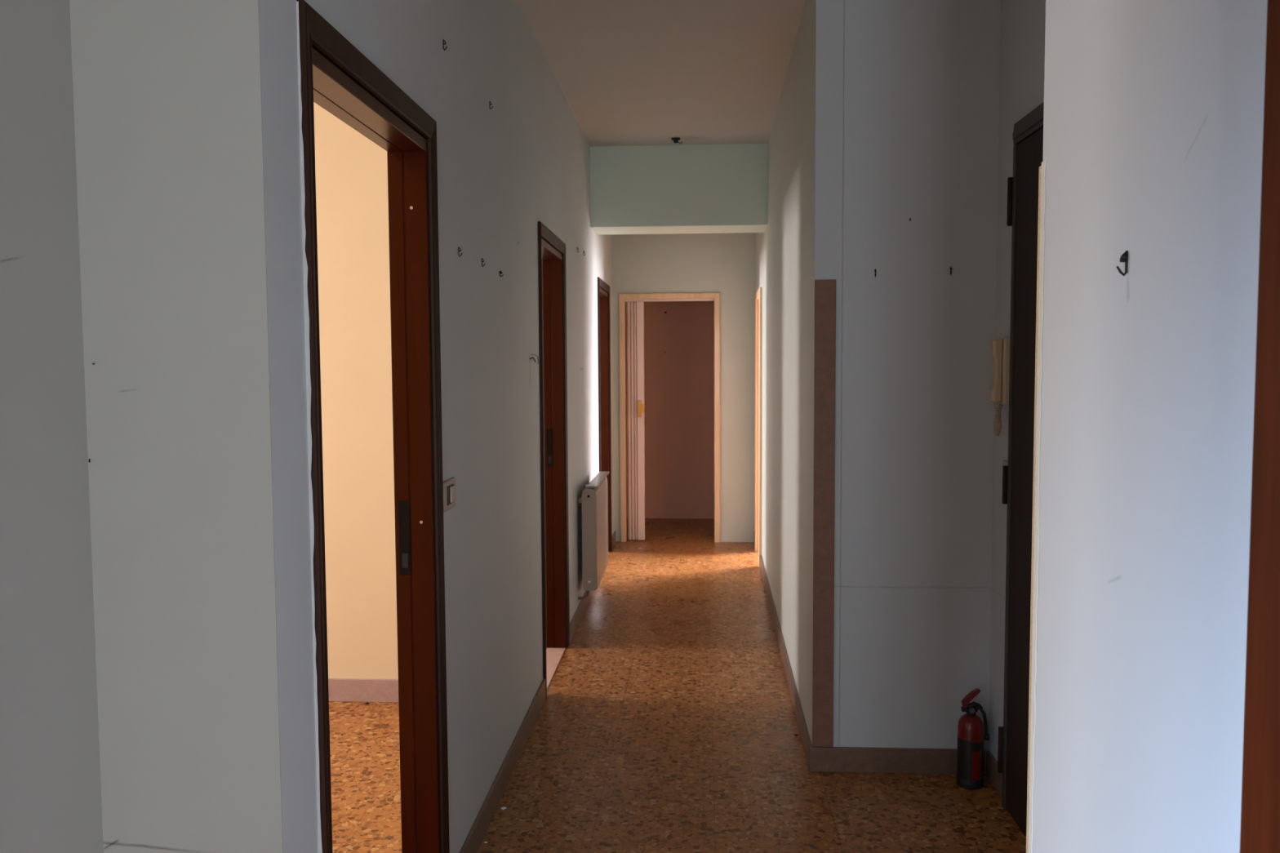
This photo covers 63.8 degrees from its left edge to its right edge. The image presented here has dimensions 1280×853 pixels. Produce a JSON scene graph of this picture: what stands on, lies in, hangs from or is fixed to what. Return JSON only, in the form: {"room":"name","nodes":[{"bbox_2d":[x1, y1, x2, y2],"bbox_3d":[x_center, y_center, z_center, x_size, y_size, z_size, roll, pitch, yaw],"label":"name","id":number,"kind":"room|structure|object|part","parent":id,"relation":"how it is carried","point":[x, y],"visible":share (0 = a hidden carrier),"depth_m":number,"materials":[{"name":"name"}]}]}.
{"room":"apartment hallway","nodes":[
{"label":"apartment hallway","id":0,"kind":"room"},
{"bbox_2d":[0,0,103,852],"bbox_3d":[-1.123,0.095,-0.443,0.120,2.980,4.370,0,4,3],"label":"wall","id":1,"kind":"structure","parent":0,"point":[51,784],"depth_m":1.62,"materials":[{"name":"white paint"}]},
{"bbox_2d":[69,0,283,852],"bbox_3d":[-2.649,-0.046,1.893,4.083,2.980,0.122,0,4,3],"label":"wall","id":2,"kind":"structure","parent":0,"point":[167,107],"depth_m":1.72,"materials":[{"name":"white paint"}]},
{"bbox_2d":[313,102,398,679],"bbox_3d":[-2.610,-0.141,3.376,3.982,2.980,2.850,0,4,3],"label":"wall","id":3,"kind":"structure","parent":0,"point":[351,169],"depth_m":4.63,"materials":[{"name":"beige paint"}]},
{"bbox_2d":[328,678,398,702],"bbox_3d":[-2.480,1.209,4.779,3.827,0.105,0.012,0,4,3],"label":"baseboard","id":4,"kind":"structure","parent":3,"relation":"attached to","point":[340,690],"depth_m":4.70,"materials":[{"name":"stone"}]},
{"bbox_2d":[258,0,614,852],"bbox_3d":[-0.471,-0.272,5.236,0.100,2.980,7.071,0,4,3],"label":"wall","id":5,"kind":"structure","parent":0,"point":[514,165],"depth_m":3.29,"materials":[{"name":"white paint"}]},
{"bbox_2d":[296,0,449,852],"bbox_3d":[-0.628,0.305,2.366,0.135,2.195,0.937,0,4,3],"label":"door","id":6,"kind":"structure","parent":5,"relation":"in","point":[333,74],"depth_m":2.73,"materials":[{"name":"brown wood"}]},
{"bbox_3d":[-0.686,0.306,2.370,0.015,2.195,0.936,0,4,3],"label":"casing","id":7,"kind":"part","parent":6,"relation":"part of","materials":[{"name":"brown wood"}]},
{"bbox_3d":[-0.633,0.300,2.768,0.030,0.203,0.002,0,4,3],"label":"strike plate","id":8,"kind":"part","parent":6,"relation":"part of","materials":[{"name":"metal"}]},
{"bbox_2d":[442,39,447,50],"bbox_3d":[-0.546,-1.070,2.885,0.014,0.031,0.003,0,4,3],"label":"wall hook","id":9,"kind":"object","parent":5,"relation":"attached to","point":[443,40],"visible":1,"depth_m":2.88,"materials":[{"name":"black metal"}]},
{"bbox_2d":[443,477,455,512],"bbox_3d":[-0.540,0.194,2.919,0.015,0.084,0.145,0,4,3],"label":"light switch","id":10,"kind":"object","parent":5,"relation":"attached to","point":[449,486],"visible":0.85,"depth_m":2.91,"materials":[{"name":"white plastic"}]},
{"bbox_2d":[457,246,462,256],"bbox_3d":[-0.535,-0.520,3.066,0.013,0.029,0.003,0,4,3],"label":"wall hook","id":11,"kind":"object","parent":5,"relation":"attached to","point":[459,251],"visible":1,"depth_m":3.06,"materials":[{"name":"black metal"}]},
{"bbox_2d":[459,679,546,852],"bbox_3d":[-0.490,1.265,3.816,0.012,0.094,1.841,0,4,3],"label":"baseboard","id":12,"kind":"structure","parent":5,"relation":"attached to","point":[475,837],"depth_m":3.69,"materials":[{"name":"wood"}]},
{"bbox_2d":[537,221,569,697],"bbox_3d":[-0.477,0.139,5.114,0.135,2.175,0.887,0,4,3],"label":"door","id":13,"kind":"structure","parent":5,"relation":"in","point":[551,249],"depth_m":5.48,"materials":[{"name":"brown wood"}]},
{"bbox_3d":[-0.535,0.139,5.117,0.015,2.175,0.887,0,4,3],"label":"casing","id":14,"kind":"part","parent":13,"relation":"part of","materials":[{"name":"brown wood"}]},
{"bbox_3d":[-0.482,0.115,5.489,0.030,0.205,0.002,0,4,3],"label":"strike plate","id":15,"kind":"part","parent":13,"relation":"part of","materials":[{"name":"metal"}]},
{"bbox_2d":[569,591,593,644],"bbox_3d":[-0.339,1.088,6.562,0.012,0.094,1.889,0,4,3],"label":"baseboard","id":16,"kind":"structure","parent":5,"relation":"attached to","point":[580,611],"depth_m":6.05,"materials":[{"name":"brown stone"}]},
{"bbox_2d":[577,471,608,599],"bbox_3d":[-0.288,0.664,6.488,0.127,0.686,0.834,0,4,3],"label":"radiator","id":17,"kind":"object","parent":5,"relation":"attached to","point":[594,500],"visible":1,"depth_m":6.10,"materials":[{"name":"white metal"}]},
{"bbox_2d":[597,276,612,552],"bbox_3d":[-0.325,-0.027,7.894,0.135,2.150,0.905,0,4,3],"label":"door","id":18,"kind":"structure","parent":5,"relation":"in","point":[603,289],"depth_m":8.26,"materials":[{"name":"brown wood"}]},
{"bbox_2d":[611,530,615,548],"bbox_3d":[-0.226,0.956,8.621,0.012,0.094,0.425,0,4,3],"label":"baseboard","id":19,"kind":"structure","parent":5,"relation":"attached to","point":[613,537],"depth_m":8.59,"materials":[{"name":"brown stone"}]},
{"bbox_2d":[516,0,805,146],"bbox_3d":[-0.679,-1.727,3.720,8.100,0.120,13.550,0,4,3],"label":"ceiling","id":20,"kind":"structure","parent":0,"point":[630,73],"depth_m":4.95,"materials":[{"name":"white paint"}]},
{"bbox_2d":[671,137,682,143],"bbox_3d":[0.233,-1.839,6.635,0.064,0.037,0.060,-2,4,-30],"label":"socket","id":21,"kind":"object","parent":20,"relation":"attached to","point":[675,140],"visible":1,"depth_m":6.62,"materials":[{"name":"black plastic"}]},
{"bbox_2d":[590,143,768,235],"bbox_3d":[0.275,-1.620,7.067,1.300,0.533,0.420,0,4,3],"label":"ceiling beam","id":22,"kind":"structure","parent":20,"relation":"attached to","point":[681,188],"depth_m":6.86,"materials":[{"name":"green paint"}]},
{"bbox_2d":[625,301,714,518],"bbox_3d":[0.412,-0.548,9.467,1.720,2.980,1.300,0,4,3],"label":"wall","id":23,"kind":"structure","parent":0,"point":[679,382],"depth_m":10.04,"materials":[{"name":"paint"}]},
{"bbox_2d":[328,518,1026,852],"bbox_3d":[-0.662,1.366,3.918,8.100,0.120,13.550,0,4,3],"label":"floor","id":24,"kind":"structure","parent":0,"point":[666,722],"depth_m":4.02,"materials":[{"name":"stone"}]},
{"bbox_2d":[546,648,565,688],"bbox_3d":[-0.472,1.222,5.183,0.102,0.004,0.749,0,4,3],"label":"threshold","id":25,"kind":"object","parent":24,"relation":"on","point":[553,655],"visible":0.43,"depth_m":5.33,"materials":[{"name":"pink stone"}]},
{"bbox_2d":[955,688,990,790],"bbox_3d":[1.205,1.129,3.744,0.101,0.355,0.095,-2,4,-29],"label":"fire extinguisher","id":26,"kind":"object","parent":24,"relation":"on","point":[970,752],"visible":1,"depth_m":3.71,"materials":[{"name":"red metal"}]},
{"bbox_3d":[1.202,0.988,3.733,0.065,0.072,0.022,0,4,3],"label":"lever","id":27,"kind":"part","parent":26,"relation":"part of","materials":[{"name":"red plastic"}]},
{"bbox_2d":[612,232,755,542],"bbox_3d":[0.375,-0.503,8.769,1.510,2.980,0.100,0,4,3],"label":"wall","id":28,"kind":"structure","parent":0,"point":[725,263],"depth_m":8.69,"materials":[{"name":"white paint"}]},
{"bbox_2d":[618,292,719,542],"bbox_3d":[0.255,-0.072,8.794,0.853,2.118,0.120,0,4,3],"label":"door","id":29,"kind":"structure","parent":28,"relation":"in","point":[635,304],"depth_m":8.76,"materials":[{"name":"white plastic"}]},
{"bbox_3d":[0.007,-0.042,8.798,0.062,2.040,0.026,0,4,3],"label":"lead panel","id":30,"kind":"part","parent":29,"relation":"part of","materials":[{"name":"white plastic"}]},
{"bbox_3d":[0.010,-0.151,8.779,0.057,0.144,0.050,0,4,3],"label":"handle","id":31,"kind":"part","parent":29,"relation":"part of","materials":[{"name":"orange plastic"}]},
{"bbox_2d":[755,0,816,746],"bbox_3d":[0.859,-0.344,6.236,0.100,2.980,4.909,0,4,4],"label":"wall","id":32,"kind":"structure","parent":0,"point":[785,251],"depth_m":4.81,"materials":[{"name":"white paint"}]},
{"bbox_2d":[754,287,762,567],"bbox_3d":[0.969,-0.009,7.997,0.127,2.086,0.722,0,4,3],"label":"door","id":33,"kind":"structure","parent":32,"relation":"in","point":[758,295],"depth_m":7.78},
{"bbox_2d":[760,555,812,769],"bbox_3d":[0.774,1.131,5.795,0.012,0.094,3.830,0,4,4],"label":"baseboard","id":34,"kind":"structure","parent":32,"relation":"attached to","point":[804,734],"depth_m":4.91,"materials":[{"name":"brown stone"}]},
{"bbox_2d":[814,0,1000,773],"bbox_3d":[1.032,-0.191,3.830,0.773,2.980,0.120,0,4,3],"label":"wall","id":35,"kind":"structure","parent":0,"point":[907,91],"depth_m":3.77,"materials":[{"name":"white paint"}]},
{"bbox_2d":[812,279,835,746],"bbox_3d":[0.683,0.334,3.820,0.078,1.746,0.010,0,4,3],"label":"strip","id":36,"kind":"object","parent":35,"relation":"attached to","point":[824,344],"visible":1,"depth_m":3.81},
{"bbox_2d":[808,746,985,774],"bbox_3d":[0.962,1.254,3.861,0.650,0.094,0.012,0,4,3],"label":"baseboard","id":37,"kind":"structure","parent":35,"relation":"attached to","point":[821,759],"depth_m":3.86,"materials":[{"name":"brown wood"}]},
{"bbox_2d":[988,0,1045,761],"bbox_3d":[1.291,-0.121,2.717,0.120,2.980,2.075,0,4,3],"label":"wall","id":38,"kind":"structure","parent":0,"point":[1023,22],"depth_m":3.64,"materials":[{"name":"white paint"}]},
{"bbox_2d":[986,751,1002,798],"bbox_3d":[1.287,1.261,3.713,0.012,0.094,0.240,0,4,3],"label":"baseboard","id":39,"kind":"structure","parent":38,"relation":"attached to","point":[995,778],"depth_m":3.73,"materials":[{"name":"brown wood"}]},
{"bbox_2d":[988,337,1009,435],"bbox_3d":[1.251,-0.139,3.590,0.066,0.339,0.104,0,4,3],"label":"intercom","id":40,"kind":"object","parent":38,"relation":"attached to","point":[998,392],"visible":0.98,"depth_m":3.56,"materials":[{"name":"beige plastic"}]},
{"bbox_3d":[1.244,-0.027,3.580,0.033,0.117,0.068,1,4,22],"label":"cord","id":41,"kind":"part","parent":40,"relation":"part of","materials":[{"name":"beige plastic"}]},
{"bbox_2d":[1002,459,1008,466],"bbox_3d":[1.276,0.164,3.583,0.016,0.090,0.080,0,4,3],"label":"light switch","id":42,"kind":"object","parent":38,"relation":"attached to","point":[1005,462],"visible":0.12,"depth_m":3.59,"materials":[{"name":"white plastic"}]},
{"bbox_2d":[997,102,1044,837],"bbox_3d":[1.217,0.187,3.021,0.065,2.328,1.002,0,4,3],"label":"entry door","id":43,"kind":"structure","parent":38,"relation":"in","point":[1028,133],"depth_m":3.37,"materials":[{"name":"brown wood"}]},
{"bbox_3d":[1.234,0.223,3.012,0.029,2.257,0.980,0,4,3],"label":"door frame","id":44,"kind":"part","parent":43,"relation":"part of","materials":[{"name":"black wood"}]},
{"bbox_2d":[1032,0,1267,852],"bbox_3d":[0.581,0.089,-0.504,0.100,2.980,4.455,0,4,3],"label":"wall","id":45,"kind":"structure","parent":0,"point":[1153,113],"depth_m":1.29,"materials":[{"name":"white paint"}]},
{"bbox_2d":[1026,165,1041,852],"bbox_3d":[0.717,0.501,1.758,0.100,1.868,0.014,0,4,3],"label":"strip","id":46,"kind":"object","parent":45,"relation":"attached to","point":[1040,166],"visible":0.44,"depth_m":1.74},
{"bbox_2d":[1028,160,1046,852],"bbox_3d":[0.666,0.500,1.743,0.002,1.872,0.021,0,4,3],"label":"door frame","id":47,"kind":"structure","parent":45,"relation":"attached to","point":[1036,559],"depth_m":1.72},
{"bbox_2d":[1115,250,1128,275],"bbox_3d":[0.636,-0.215,1.357,0.015,0.034,0.008,0,4,3],"label":"wall hook","id":48,"kind":"object","parent":45,"relation":"attached to","point":[1124,256],"visible":1,"depth_m":1.36,"materials":[{"name":"black metal"}]},
{"bbox_2d":[1240,0,1279,852],"bbox_3d":[0.617,0.427,0.565,0.157,2.168,0.961,0,4,3],"label":"door","id":49,"kind":"structure","parent":45,"relation":"in","point":[1260,832],"depth_m":0.99,"materials":[{"name":"orange wood"}]}
]}

